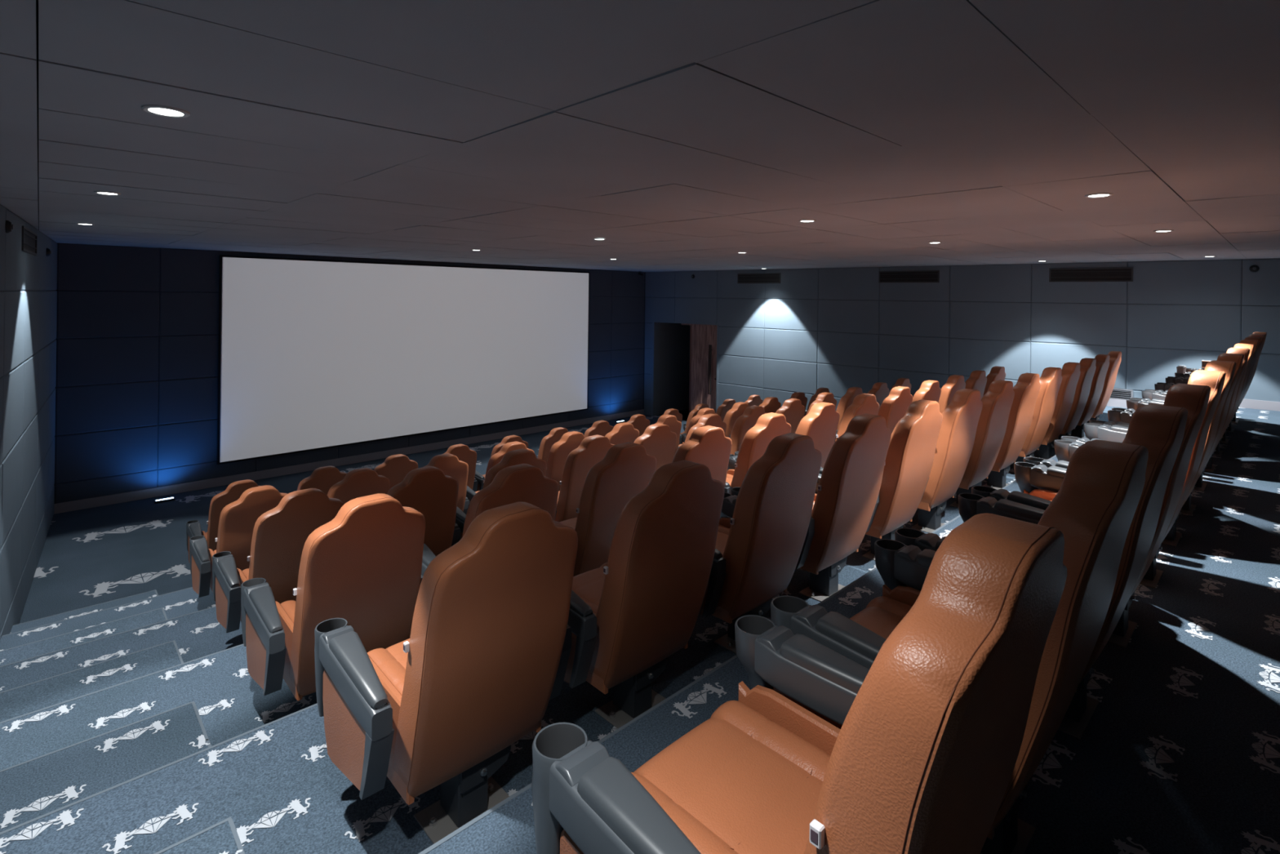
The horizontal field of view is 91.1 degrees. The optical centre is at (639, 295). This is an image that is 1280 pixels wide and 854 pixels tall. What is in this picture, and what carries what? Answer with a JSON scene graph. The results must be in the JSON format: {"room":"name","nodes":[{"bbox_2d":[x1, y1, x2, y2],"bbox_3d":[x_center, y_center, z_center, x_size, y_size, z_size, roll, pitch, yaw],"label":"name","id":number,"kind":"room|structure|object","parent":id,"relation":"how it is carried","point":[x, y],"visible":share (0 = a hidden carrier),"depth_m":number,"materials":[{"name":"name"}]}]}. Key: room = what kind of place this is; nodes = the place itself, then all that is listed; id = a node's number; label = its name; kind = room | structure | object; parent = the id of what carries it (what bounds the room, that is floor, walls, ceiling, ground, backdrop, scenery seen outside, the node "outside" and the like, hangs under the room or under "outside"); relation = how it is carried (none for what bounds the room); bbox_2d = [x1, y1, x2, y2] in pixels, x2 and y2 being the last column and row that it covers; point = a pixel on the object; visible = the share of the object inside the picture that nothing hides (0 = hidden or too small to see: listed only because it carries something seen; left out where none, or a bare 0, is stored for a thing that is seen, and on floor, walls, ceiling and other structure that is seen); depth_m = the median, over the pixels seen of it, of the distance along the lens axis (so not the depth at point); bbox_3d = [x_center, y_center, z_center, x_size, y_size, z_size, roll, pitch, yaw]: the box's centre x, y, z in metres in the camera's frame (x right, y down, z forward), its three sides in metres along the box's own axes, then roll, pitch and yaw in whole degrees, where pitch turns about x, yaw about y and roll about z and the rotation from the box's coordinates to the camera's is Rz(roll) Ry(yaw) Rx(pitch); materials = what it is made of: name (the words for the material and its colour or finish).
{"room":"auditorium","nodes":[
{"label":"auditorium","id":0,"kind":"room"},
{"bbox_2d":[0,204,57,639],"bbox_3d":[-3.576,1.181,3.186,0.032,3.707,13.967,1,0,-39],"label":"wall","id":1,"kind":"structure","parent":0,"point":[28,282],"depth_m":5.88,"materials":[{"name":"fabric"}]},
{"bbox_2d":[4,220,13,233],"bbox_3d":[-4.904,-0.538,4.889,0.044,0.098,0.100,1,0,-39],"label":"wall sensor","id":2,"kind":"object","parent":1,"relation":"attached to","point":[9,226],"visible":1,"depth_m":4.86,"materials":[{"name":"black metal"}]},
{"bbox_2d":[21,226,37,255],"bbox_3d":[-5.867,-0.521,6.041,0.015,0.221,1.110,1,0,-39],"label":"air vent","id":3,"kind":"object","parent":1,"relation":"in","point":[29,238],"visible":1,"depth_m":6.02,"materials":[{"name":"grey metal"}]},
{"bbox_2d":[54,243,644,503],"bbox_3d":[-3.950,1.176,12.485,11.219,3.707,0.032,1,0,-44],"label":"wall","id":4,"kind":"structure","parent":0,"point":[136,388],"depth_m":9.39,"materials":[{"name":"fabric"}]},
{"bbox_2d":[53,408,644,514],"bbox_3d":[-3.955,2.962,12.467,11.259,0.135,0.019,1,0,-44],"label":"stage","id":5,"kind":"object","parent":4,"relation":"attached to","point":[93,502],"depth_m":10.69,"materials":[{"name":"grey"}]},
{"bbox_2d":[216,254,589,464],"bbox_3d":[-3.929,1.034,12.438,7.452,3.286,0.056,1,0,-44],"label":"projection screen","id":6,"kind":"object","parent":4,"relation":"attached to","point":[313,354],"visible":1,"depth_m":11.64,"materials":[{"name":"white fabric"}]},
{"bbox_2d":[0,0,1279,271],"bbox_3d":[1.386,-0.623,7.699,15.438,0.033,14.632,1,0,-44],"label":"ceiling","id":7,"kind":"structure","parent":0,"point":[678,135],"depth_m":2.33,"materials":[{"name":"black paint"}]},
{"bbox_2d":[93,191,120,195],"bbox_3d":[-3.449,-0.666,4.069,0.136,0.010,0.136,1,0,-44],"label":"recessed light","id":8,"kind":"object","parent":7,"relation":"in","point":[105,193],"visible":1,"depth_m":4.05,"materials":[{"name":"grey"}]},
{"bbox_2d":[141,104,190,118],"bbox_3d":[-1.652,-0.643,2.191,0.136,0.010,0.136,1,0,-44],"label":"recessed light","id":9,"kind":"object","parent":7,"relation":"in","point":[160,110],"visible":1,"depth_m":2.18,"materials":[{"name":"grey"}]},
{"bbox_2d":[1084,192,1113,197],"bbox_3d":[2.681,-0.588,3.670,0.136,0.010,0.136,1,0,-44],"label":"recessed light","id":10,"kind":"object","parent":7,"relation":"in","point":[1099,194],"visible":1,"depth_m":3.66,"materials":[{"name":"grey"}]},
{"bbox_2d":[0,405,1279,853],"bbox_3d":[0.796,2.280,7.382,13.800,1.620,14.526,1,0,-44],"label":"floor","id":11,"kind":"structure","parent":0,"point":[132,722],"depth_m":2.59,"materials":[{"name":"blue carpet"}]},
{"bbox_2d":[154,497,175,503],"bbox_3d":[-6.930,2.975,9.159,0.240,0.034,0.070,1,0,-44],"label":"uplight","id":12,"kind":"object","parent":11,"relation":"on","point":[171,498],"visible":1,"depth_m":9.14,"materials":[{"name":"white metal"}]},
{"bbox_2d":[186,479,259,562],"bbox_3d":[-4.343,2.466,6.727,0.750,1.119,0.799,1,0,-44],"label":"armchair","id":13,"kind":"object","parent":11,"relation":"on","point":[234,490],"visible":0.35,"depth_m":6.39,"materials":[{"name":"brown leather"}]},
{"bbox_2d":[189,484,287,597],"bbox_3d":[-3.357,2.125,5.399,0.750,1.119,0.799,1,0,-44],"label":"armchair","id":14,"kind":"object","parent":11,"relation":"on","point":[237,519],"visible":0.51,"depth_m":5.09,"materials":[{"name":"brown leather"}]},
{"bbox_2d":[212,488,345,633],"bbox_3d":[-2.389,1.804,4.266,0.750,1.119,0.799,1,0,-44],"label":"armchair","id":15,"kind":"object","parent":11,"relation":"on","point":[280,535],"visible":0.52,"depth_m":3.97,"materials":[{"name":"brown leather"}]},
{"bbox_2d":[297,465,346,494],"bbox_3d":[-3.761,2.473,7.285,0.750,1.119,0.799,1,0,-44],"label":"armchair","id":16,"kind":"object","parent":11,"relation":"on","point":[322,478],"visible":0.13,"depth_m":6.99,"materials":[{"name":"brown leather"}]},
{"bbox_2d":[240,493,425,700],"bbox_3d":[-1.488,1.489,3.155,0.750,1.119,0.799,1,0,-44],"label":"armchair","id":17,"kind":"object","parent":11,"relation":"on","point":[362,566],"visible":0.88,"depth_m":2.90,"materials":[{"name":"brown leather"}]},
{"bbox_2d":[327,467,390,502],"bbox_3d":[-2.774,2.133,5.956,0.750,1.119,0.799,1,0,-44],"label":"armchair","id":18,"kind":"object","parent":11,"relation":"on","point":[359,482],"visible":0.08,"depth_m":5.67,"materials":[{"name":"brown leather"}]},
{"bbox_2d":[373,453,417,488],"bbox_3d":[-3.179,2.481,7.842,0.750,1.119,0.799,1,0,-44],"label":"armchair","id":19,"kind":"object","parent":11,"relation":"on","point":[395,468],"visible":0.12,"depth_m":7.57,"materials":[{"name":"brown leather"}]},
{"bbox_2d":[386,466,460,555],"bbox_3d":[-1.806,1.811,4.823,0.750,1.119,0.799,1,0,-44],"label":"armchair","id":20,"kind":"object","parent":11,"relation":"on","point":[427,490],"visible":0.23,"depth_m":4.63,"materials":[{"name":"brown leather"}]},
{"bbox_2d":[314,502,577,844],"bbox_3d":[-0.650,1.232,2.251,0.750,1.119,0.799,1,0,-44],"label":"armchair","id":21,"kind":"object","parent":11,"relation":"on","point":[483,659],"visible":1,"depth_m":2.01,"materials":[{"name":"brown leather"}]},
{"bbox_2d":[424,453,469,514],"bbox_3d":[-2.192,2.140,6.513,0.750,1.119,0.799,1,0,-44],"label":"armchair","id":22,"kind":"object","parent":11,"relation":"on","point":[451,465],"visible":0.12,"depth_m":6.34,"materials":[{"name":"brown leather"}]},
{"bbox_2d":[444,444,477,491],"bbox_3d":[-2.596,2.488,8.399,0.750,1.119,0.799,1,0,-44],"label":"armchair","id":23,"kind":"object","parent":11,"relation":"on","point":[462,451],"visible":0.12,"depth_m":8.24,"materials":[{"name":"brown leather"}]},
{"bbox_2d":[421,463,559,576],"bbox_3d":[-0.906,1.496,3.712,0.750,1.119,0.799,1,0,-44],"label":"armchair","id":24,"kind":"object","parent":11,"relation":"on","point":[522,482],"visible":0.17,"depth_m":3.42,"materials":[{"name":"brown leather"}]},
{"bbox_2d":[466,441,534,503],"bbox_3d":[-1.610,2.147,7.070,0.750,1.119,0.799,1,0,-44],"label":"armchair","id":25,"kind":"object","parent":11,"relation":"on","point":[496,458],"visible":0.17,"depth_m":6.74,"materials":[{"name":"brown leather"}]},
{"bbox_2d":[455,448,546,539],"bbox_3d":[-1.224,1.818,5.380,0.750,1.119,0.799,1,0,-44],"label":"armchair","id":26,"kind":"object","parent":11,"relation":"on","point":[515,457],"visible":0.13,"depth_m":5.08,"materials":[{"name":"brown leather"}]},
{"bbox_2d":[475,435,528,491],"bbox_3d":[-2.014,2.495,8.956,0.750,1.119,0.799,1,0,-44],"label":"armchair","id":27,"kind":"object","parent":11,"relation":"on","point":[479,477],"visible":0.2,"depth_m":8.63,"materials":[{"name":"brown leather"}]},
{"bbox_2d":[537,426,568,464],"bbox_3d":[-1.432,2.503,9.514,0.750,1.119,0.799,1,0,-44],"label":"armchair","id":28,"kind":"object","parent":11,"relation":"on","point":[555,434],"visible":0.18,"depth_m":9.15,"materials":[{"name":"brown leather"}]},
{"bbox_2d":[545,431,585,491],"bbox_3d":[-1.028,2.155,7.628,0.750,1.119,0.799,1,0,-44],"label":"armchair","id":29,"kind":"object","parent":11,"relation":"on","point":[559,451],"visible":0.29,"depth_m":7.28,"materials":[{"name":"brown leather"}]},
{"bbox_2d":[555,435,614,522],"bbox_3d":[-0.642,1.826,5.937,0.750,1.119,0.799,1,0,-44],"label":"armchair","id":30,"kind":"object","parent":11,"relation":"on","point":[592,450],"visible":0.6,"depth_m":5.60,"materials":[{"name":"brown leather"}]},
{"bbox_2d":[583,420,613,437],"bbox_3d":[-0.850,2.510,10.071,0.750,1.119,0.799,1,0,-44],"label":"armchair","id":31,"kind":"object","parent":11,"relation":"on","point":[602,428],"visible":0.12,"depth_m":9.76,"materials":[{"name":"brown leather"}]},
{"bbox_2d":[559,441,657,576],"bbox_3d":[-0.324,1.504,4.270,0.750,1.119,0.799,1,0,-44],"label":"armchair","id":32,"kind":"object","parent":11,"relation":"on","point":[626,469],"visible":0.52,"depth_m":3.95,"materials":[{"name":"brown leather"}]},
{"bbox_2d":[604,422,639,444],"bbox_3d":[-0.445,2.162,8.185,0.750,1.119,0.799,1,0,-44],"label":"armchair","id":33,"kind":"object","parent":11,"relation":"on","point":[621,433],"visible":0.1,"depth_m":7.89,"materials":[{"name":"brown leather"}]},
{"bbox_2d":[626,413,649,435],"bbox_3d":[-0.267,2.518,10.628,0.750,1.119,0.799,1,0,-44],"label":"armchair","id":34,"kind":"object","parent":11,"relation":"on","point":[639,422],"visible":0.12,"depth_m":10.36,"materials":[{"name":"brown leather"}]},
{"bbox_2d":[564,459,724,728],"bbox_3d":[-0.068,1.240,2.809,0.750,1.119,0.799,1,0,-44],"label":"armchair","id":35,"kind":"object","parent":11,"relation":"on","point":[628,614],"visible":0.84,"depth_m":2.53,"materials":[{"name":"brown leather"}]},
{"bbox_2d":[633,422,676,471],"bbox_3d":[-0.060,1.833,6.495,0.750,1.119,0.799,1,0,-44],"label":"armchair","id":36,"kind":"object","parent":11,"relation":"on","point":[658,440],"visible":0.15,"depth_m":6.24,"materials":[{"name":"brown leather"}]},
{"bbox_2d":[655,414,681,457],"bbox_3d":[0.137,2.170,8.742,0.750,1.119,0.799,1,0,-44],"label":"armchair","id":37,"kind":"object","parent":11,"relation":"on","point":[675,426],"visible":0.11,"depth_m":8.52,"materials":[{"name":"brown leather"}]},
{"bbox_2d":[657,408,682,422],"bbox_3d":[0.315,2.525,11.185,0.750,1.119,0.799,1,0,-44],"label":"armchair","id":38,"kind":"object","parent":11,"relation":"on","point":[672,411],"visible":0.13,"depth_m":10.92,"materials":[{"name":"brown leather"}]},
{"bbox_2d":[678,403,708,444],"bbox_3d":[0.897,2.532,11.742,0.750,1.119,0.799,1,0,-44],"label":"armchair","id":39,"kind":"object","parent":11,"relation":"on","point":[694,412],"visible":0.2,"depth_m":11.39,"materials":[{"name":"brown leather"}]},
{"bbox_2d":[677,408,717,448],"bbox_3d":[0.719,2.177,9.299,0.750,1.119,0.799,1,0,-44],"label":"armchair","id":40,"kind":"object","parent":11,"relation":"on","point":[694,420],"visible":0.16,"depth_m":8.97,"materials":[{"name":"brown leather"}]},
{"bbox_2d":[671,425,732,487],"bbox_3d":[0.259,1.511,4.827,0.750,1.119,0.799,1,0,-44],"label":"armchair","id":41,"kind":"object","parent":11,"relation":"on","point":[708,446],"visible":0.12,"depth_m":4.55,"materials":[{"name":"brown leather"}]},
{"bbox_2d":[678,413,726,447],"bbox_3d":[0.523,1.841,7.052,0.750,1.119,0.799,1,0,-44],"label":"armchair","id":42,"kind":"object","parent":11,"relation":"on","point":[712,420],"visible":0.1,"depth_m":6.74,"materials":[{"name":"brown leather"}]},
{"bbox_2d":[715,399,735,421],"bbox_3d":[1.480,2.540,12.300,0.750,1.119,0.799,1,0,-44],"label":"armchair","id":43,"kind":"object","parent":11,"relation":"on","point":[727,404],"visible":0.15,"depth_m":11.95,"materials":[{"name":"brown leather"}]},
{"bbox_2d":[723,401,748,436],"bbox_3d":[1.302,2.184,9.857,0.750,1.119,0.799,1,0,-44],"label":"armchair","id":44,"kind":"object","parent":11,"relation":"on","point":[738,409],"visible":0.21,"depth_m":9.49,"materials":[{"name":"brown leather"}]},
{"bbox_2d":[725,405,766,454],"bbox_3d":[1.105,1.848,7.609,0.750,1.119,0.799,1,0,-44],"label":"armchair","id":45,"kind":"object","parent":11,"relation":"on","point":[743,424],"visible":0.17,"depth_m":7.25,"materials":[{"name":"brown leather"}]},
{"bbox_2d":[744,395,762,406],"bbox_3d":[2.062,2.547,12.857,0.750,1.119,0.799,1,0,-44],"label":"armchair","id":46,"kind":"object","parent":11,"relation":"on","point":[753,400],"visible":0.1,"depth_m":12.55,"materials":[{"name":"brown leather"}]},
{"bbox_2d":[724,412,791,494],"bbox_3d":[0.841,1.518,5.384,0.750,1.119,0.799,1,0,-44],"label":"armchair","id":47,"kind":"object","parent":11,"relation":"on","point":[753,446],"visible":0.3,"depth_m":5.04,"materials":[{"name":"brown leather"}]},
{"bbox_2d":[699,432,822,653],"bbox_3d":[0.514,1.247,3.366,0.750,1.119,0.799,1,0,-44],"label":"armchair","id":48,"kind":"object","parent":11,"relation":"on","point":[762,529],"visible":0.64,"depth_m":3.07,"materials":[{"name":"brown leather"}]},
{"bbox_2d":[728,398,804,437],"bbox_3d":[1.687,1.855,8.166,0.750,1.119,0.799,1,0,-44],"label":"armchair","id":49,"kind":"object","parent":11,"relation":"on","point":[793,409],"visible":0.13,"depth_m":7.89,"materials":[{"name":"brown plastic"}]},
{"bbox_2d":[759,396,781,413],"bbox_3d":[1.884,2.192,10.414,0.750,1.119,0.799,1,0,-44],"label":"armchair","id":50,"kind":"object","parent":11,"relation":"on","point":[770,404],"visible":0.07,"depth_m":10.11,"materials":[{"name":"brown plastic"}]},
{"bbox_2d":[734,401,839,467],"bbox_3d":[1.423,1.526,5.941,0.750,1.119,0.799,1,0,-44],"label":"armchair","id":51,"kind":"object","parent":11,"relation":"on","point":[820,424],"visible":0.19,"depth_m":5.65,"materials":[{"name":"brown leather"}]},
{"bbox_2d":[789,391,807,417],"bbox_3d":[2.466,2.199,10.971,0.750,1.119,0.799,1,0,-44],"label":"armchair","id":52,"kind":"object","parent":11,"relation":"on","point":[797,395],"visible":0.12,"depth_m":10.72,"materials":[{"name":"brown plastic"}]},
{"bbox_2d":[531,512,1066,853],"bbox_3d":[0.314,0.907,1.200,0.750,1.119,0.799,1,0,-44],"label":"armchair","id":53,"kind":"object","parent":11,"relation":"on","point":[916,751],"visible":1,"depth_m":0.98,"materials":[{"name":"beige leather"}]},
{"bbox_2d":[730,413,891,601],"bbox_3d":[1.097,1.255,3.923,0.750,1.119,0.799,1,0,-44],"label":"armchair","id":54,"kind":"object","parent":11,"relation":"on","point":[847,489],"visible":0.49,"depth_m":3.63,"materials":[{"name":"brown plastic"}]},
{"bbox_2d":[804,387,829,415],"bbox_3d":[3.048,2.207,11.528,0.750,1.119,0.799,1,0,-44],"label":"armchair","id":55,"kind":"object","parent":11,"relation":"on","point":[820,390],"visible":0.1,"depth_m":11.19,"materials":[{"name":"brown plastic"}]},
{"bbox_2d":[806,391,836,414],"bbox_3d":[2.269,1.863,8.724,0.750,1.119,0.799,1,0,-44],"label":"armchair","id":56,"kind":"object","parent":11,"relation":"on","point":[824,397],"visible":0.12,"depth_m":8.41,"materials":[{"name":"brown leather"}]},
{"bbox_2d":[835,386,862,430],"bbox_3d":[2.852,1.870,9.281,0.750,1.119,0.799,1,0,-44],"label":"armchair","id":57,"kind":"object","parent":11,"relation":"on","point":[846,400],"visible":0.12,"depth_m":8.91,"materials":[{"name":"brown leather"}]},
{"bbox_2d":[834,393,879,442],"bbox_3d":[2.006,1.533,6.499,0.750,1.119,0.799,1,0,-44],"label":"armchair","id":58,"kind":"object","parent":11,"relation":"on","point":[863,403],"visible":0.1,"depth_m":6.16,"materials":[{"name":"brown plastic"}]},
{"bbox_2d":[835,386,912,433],"bbox_3d":[2.588,1.541,7.056,0.750,1.119,0.799,1,0,-44],"label":"armchair","id":59,"kind":"object","parent":11,"relation":"on","point":[894,407],"visible":0.16,"depth_m":6.72,"materials":[{"name":"brown leather"}]},
{"bbox_2d":[867,382,888,410],"bbox_3d":[3.434,1.877,9.838,0.750,1.119,0.799,1,0,-44],"label":"armchair","id":60,"kind":"object","parent":11,"relation":"on","point":[880,389],"visible":0.12,"depth_m":9.54,"materials":[{"name":"brown leather"}]},
{"bbox_2d":[818,399,942,560],"bbox_3d":[1.679,1.262,4.480,0.750,1.119,0.799,1,0,-44],"label":"armchair","id":61,"kind":"object","parent":11,"relation":"on","point":[910,455],"visible":0.48,"depth_m":4.17,"materials":[{"name":"brown leather"}]},
{"bbox_2d":[888,377,911,393],"bbox_3d":[4.016,1.885,10.395,0.750,1.119,0.799,1,0,-44],"label":"armchair","id":62,"kind":"object","parent":11,"relation":"on","point":[904,382],"visible":0.11,"depth_m":10.08,"materials":[{"name":"brown leather"}]},
{"bbox_2d":[911,379,941,402],"bbox_3d":[3.170,1.548,7.613,0.750,1.119,0.799,1,0,-44],"label":"armchair","id":63,"kind":"object","parent":11,"relation":"on","point":[931,390],"visible":0.06,"depth_m":7.29,"materials":[{"name":"brown leather"}]},
{"bbox_2d":[911,388,982,533],"bbox_3d":[2.261,1.270,5.038,0.750,1.119,0.799,1,0,-44],"label":"armchair","id":64,"kind":"object","parent":11,"relation":"on","point":[957,434],"visible":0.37,"depth_m":4.74,"materials":[{"name":"brown leather"}]},
{"bbox_2d":[937,374,965,413],"bbox_3d":[3.752,1.556,8.171,0.750,1.119,0.799,1,0,-44],"label":"armchair","id":65,"kind":"object","parent":11,"relation":"on","point":[954,383],"visible":0.09,"depth_m":7.80,"materials":[{"name":"brown leather"}]},
{"bbox_2d":[770,439,1148,853],"bbox_3d":[0.896,0.914,1.758,0.750,1.119,0.799,1,0,-44],"label":"armchair","id":66,"kind":"object","parent":11,"relation":"on","point":[1095,505],"visible":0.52,"depth_m":1.45,"materials":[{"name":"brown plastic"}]},
{"bbox_2d":[964,369,986,399],"bbox_3d":[4.335,1.563,8.728,0.750,1.119,0.799,1,0,-44],"label":"armchair","id":67,"kind":"object","parent":11,"relation":"on","point":[977,380],"visible":0.1,"depth_m":8.40,"materials":[{"name":"brown leather"}]},
{"bbox_2d":[950,379,1014,506],"bbox_3d":[2.843,1.277,5.595,0.750,1.119,0.799,1,0,-44],"label":"armchair","id":68,"kind":"object","parent":11,"relation":"on","point":[997,401],"visible":0.34,"depth_m":5.29,"materials":[{"name":"brown leather"}]},
{"bbox_2d":[982,365,1005,395],"bbox_3d":[4.917,1.570,9.285,0.750,1.119,0.799,1,0,-44],"label":"armchair","id":69,"kind":"object","parent":11,"relation":"on","point":[996,373],"visible":0.17,"depth_m":8.93,"materials":[{"name":"brown leather"}]},
{"bbox_2d":[983,373,1040,489],"bbox_3d":[3.426,1.284,6.152,0.750,1.119,0.799,1,0,-44],"label":"armchair","id":70,"kind":"object","parent":11,"relation":"on","point":[1027,388],"visible":0.38,"depth_m":5.86,"materials":[{"name":"brown leather"}]},
{"bbox_2d":[1008,367,1062,472],"bbox_3d":[4.008,1.292,6.709,0.750,1.119,0.799,1,0,-44],"label":"armchair","id":71,"kind":"object","parent":11,"relation":"on","point":[1051,379],"visible":0.34,"depth_m":6.40,"materials":[{"name":"brown leather"}]},
{"bbox_2d":[894,404,1187,738],"bbox_3d":[1.478,0.921,2.315,0.750,1.119,0.799,1,0,-44],"label":"armchair","id":72,"kind":"object","parent":11,"relation":"on","point":[1160,428],"visible":0.3,"depth_m":2.02,"materials":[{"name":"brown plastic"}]},
{"bbox_2d":[1033,361,1080,459],"bbox_3d":[4.590,1.299,7.267,0.750,1.119,0.799,1,0,-44],"label":"armchair","id":73,"kind":"object","parent":11,"relation":"on","point":[1070,373],"visible":0.26,"depth_m":6.97,"materials":[{"name":"brown leather"}]},
{"bbox_2d":[1052,357,1096,448],"bbox_3d":[5.173,1.306,7.824,0.750,1.119,0.799,1,0,-44],"label":"armchair","id":74,"kind":"object","parent":11,"relation":"on","point":[1087,366],"visible":0.24,"depth_m":7.51,"materials":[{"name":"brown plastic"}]},
{"bbox_2d":[1070,354,1109,438],"bbox_3d":[5.755,1.314,8.381,0.750,1.119,0.799,1,0,-44],"label":"armchair","id":75,"kind":"object","parent":11,"relation":"on","point":[1102,363],"visible":0.2,"depth_m":8.08,"materials":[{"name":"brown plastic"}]},
{"bbox_2d":[971,383,1210,648],"bbox_3d":[2.061,0.929,2.872,0.750,1.119,0.799,1,0,-44],"label":"armchair","id":76,"kind":"object","parent":11,"relation":"on","point":[1029,477],"visible":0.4,"depth_m":2.64,"materials":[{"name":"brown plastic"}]},
{"bbox_2d":[1086,351,1121,422],"bbox_3d":[6.337,1.321,8.938,0.750,1.119,0.799,1,0,-44],"label":"armchair","id":77,"kind":"object","parent":11,"relation":"on","point":[1115,358],"visible":0.3,"depth_m":8.62,"materials":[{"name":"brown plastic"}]},
{"bbox_2d":[1023,369,1226,588],"bbox_3d":[2.643,0.936,3.429,0.750,1.119,0.799,1,0,-44],"label":"armchair","id":78,"kind":"object","parent":11,"relation":"on","point":[1064,450],"visible":0.2,"depth_m":3.15,"materials":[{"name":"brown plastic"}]},
{"bbox_2d":[1061,360,1235,546],"bbox_3d":[3.225,0.944,3.987,0.750,1.119,0.799,1,0,-44],"label":"armchair","id":79,"kind":"object","parent":11,"relation":"on","point":[1117,433],"visible":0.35,"depth_m":3.79,"materials":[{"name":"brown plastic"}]},
{"bbox_2d":[1089,353,1244,515],"bbox_3d":[3.808,0.951,4.544,0.750,1.119,0.799,1,0,-44],"label":"armchair","id":80,"kind":"object","parent":11,"relation":"on","point":[1115,417],"visible":0.21,"depth_m":4.30,"materials":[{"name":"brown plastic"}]},
{"bbox_2d":[1111,347,1249,491],"bbox_3d":[4.390,0.959,5.101,0.750,1.119,0.799,1,0,-44],"label":"armchair","id":81,"kind":"object","parent":11,"relation":"on","point":[1132,405],"visible":0.19,"depth_m":4.86,"materials":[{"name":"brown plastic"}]},
{"bbox_2d":[1129,342,1254,471],"bbox_3d":[4.972,0.966,5.658,0.750,1.119,0.799,1,0,-44],"label":"armchair","id":82,"kind":"object","parent":11,"relation":"on","point":[1148,396],"visible":0.24,"depth_m":5.47,"materials":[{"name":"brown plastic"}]},
{"bbox_2d":[1144,339,1258,456],"bbox_3d":[5.554,0.973,6.216,0.750,1.119,0.799,1,0,-44],"label":"armchair","id":83,"kind":"object","parent":11,"relation":"on","point":[1162,388],"visible":0.2,"depth_m":5.97,"materials":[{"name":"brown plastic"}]},
{"bbox_2d":[1156,336,1262,443],"bbox_3d":[6.137,0.981,6.773,0.750,1.119,0.799,1,0,-44],"label":"armchair","id":84,"kind":"object","parent":11,"relation":"on","point":[1172,381],"visible":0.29,"depth_m":6.60,"materials":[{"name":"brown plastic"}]},
{"bbox_2d":[1167,333,1264,432],"bbox_3d":[6.719,0.988,7.330,0.750,1.119,0.799,1,0,-44],"label":"armchair","id":85,"kind":"object","parent":11,"relation":"on","point":[1182,375],"visible":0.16,"depth_m":7.12,"materials":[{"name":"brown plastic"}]},
{"bbox_2d":[1176,365,1185,373],"bbox_3d":[6.712,0.958,7.801,0.082,0.170,0.082,1,0,-44],"label":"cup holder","id":86,"kind":"object","parent":85,"relation":"in","point":[1180,369],"visible":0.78,"depth_m":7.78,"materials":[{"name":"grey plastic"}]},
{"bbox_2d":[1176,332,1266,423],"bbox_3d":[7.301,0.996,7.887,0.750,1.119,0.799,1,0,-44],"label":"armchair","id":87,"kind":"object","parent":11,"relation":"on","point":[1190,371],"visible":0.19,"depth_m":7.63,"materials":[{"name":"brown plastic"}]},
{"bbox_2d":[644,258,1279,415],"bbox_3d":[5.316,1.301,11.696,13.966,3.722,0.032,1,0,42],"label":"wall","id":88,"kind":"structure","parent":0,"point":[837,330],"depth_m":11.27,"materials":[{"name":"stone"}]},
{"bbox_2d":[651,320,719,416],"bbox_3d":[1.145,1.872,15.562,2.057,2.446,0.226,1,0,42],"label":"door frame","id":89,"kind":"structure","parent":88,"relation":"attached to","point":[655,324],"depth_m":16.15,"materials":[{"name":"wood"}]},
{"bbox_2d":[688,324,692,413],"bbox_3d":[1.569,1.905,15.823,0.090,2.371,0.930,1,0,42],"label":"door","id":90,"kind":"structure","parent":88,"relation":"in","point":[691,326],"depth_m":15.49,"materials":[{"name":"brown wood"}]},
{"bbox_2d":[690,324,716,413],"bbox_3d":[1.544,1.904,15.119,0.781,2.371,0.111,1,0,42],"label":"door","id":91,"kind":"structure","parent":88,"relation":"in","point":[704,344],"depth_m":15.13,"materials":[{"name":"brown wood"}]},
{"bbox_2d":[737,272,780,283],"bbox_3d":[2.655,-0.395,14.078,1.102,0.226,0.016,1,0,42],"label":"air vent","id":92,"kind":"object","parent":88,"relation":"in","point":[741,277],"visible":1,"depth_m":14.07,"materials":[{"name":"grey metal"}]},
{"bbox_2d":[878,270,939,283],"bbox_3d":[5.080,-0.364,11.898,1.110,0.226,0.016,1,0,42],"label":"air vent","id":93,"kind":"object","parent":88,"relation":"in","point":[922,276],"visible":1,"depth_m":11.88,"materials":[{"name":"grey metal"}]},
{"bbox_2d":[1048,266,1133,282],"bbox_3d":[7.172,-0.337,10.018,1.094,0.226,0.016,1,0,42],"label":"air vent","id":94,"kind":"object","parent":88,"relation":"in","point":[1116,273],"visible":1,"depth_m":10.00,"materials":[{"name":"grey metal"}]},
{"bbox_2d":[1109,388,1133,399],"bbox_3d":[7.420,1.534,9.774,0.395,0.189,0.015,1,0,42],"label":"air vent","id":95,"kind":"object","parent":88,"relation":"in","point":[1118,393],"visible":0.41,"depth_m":9.73,"materials":[{"name":"grey metal"}]},
{"bbox_2d":[1106,398,1279,411],"bbox_3d":[6.147,2.287,10.906,11.655,1.743,0.017,1,0,42],"label":"baseboard","id":96,"kind":"structure","parent":88,"relation":"attached to","point":[1246,403],"depth_m":8.76,"materials":[{"name":"grey"}]},
{"label":"outside","id":97,"kind":"structure","parent":0,"visible":0},
{"bbox_2d":[658,322,689,414],"bbox_3d":[1.028,1.810,16.969,0.050,2.566,1.750,1,0,42],"label":"lobby","id":98,"kind":"structure","parent":97,"point":[674,338],"depth_m":16.81,"materials":[{"name":"stone"}]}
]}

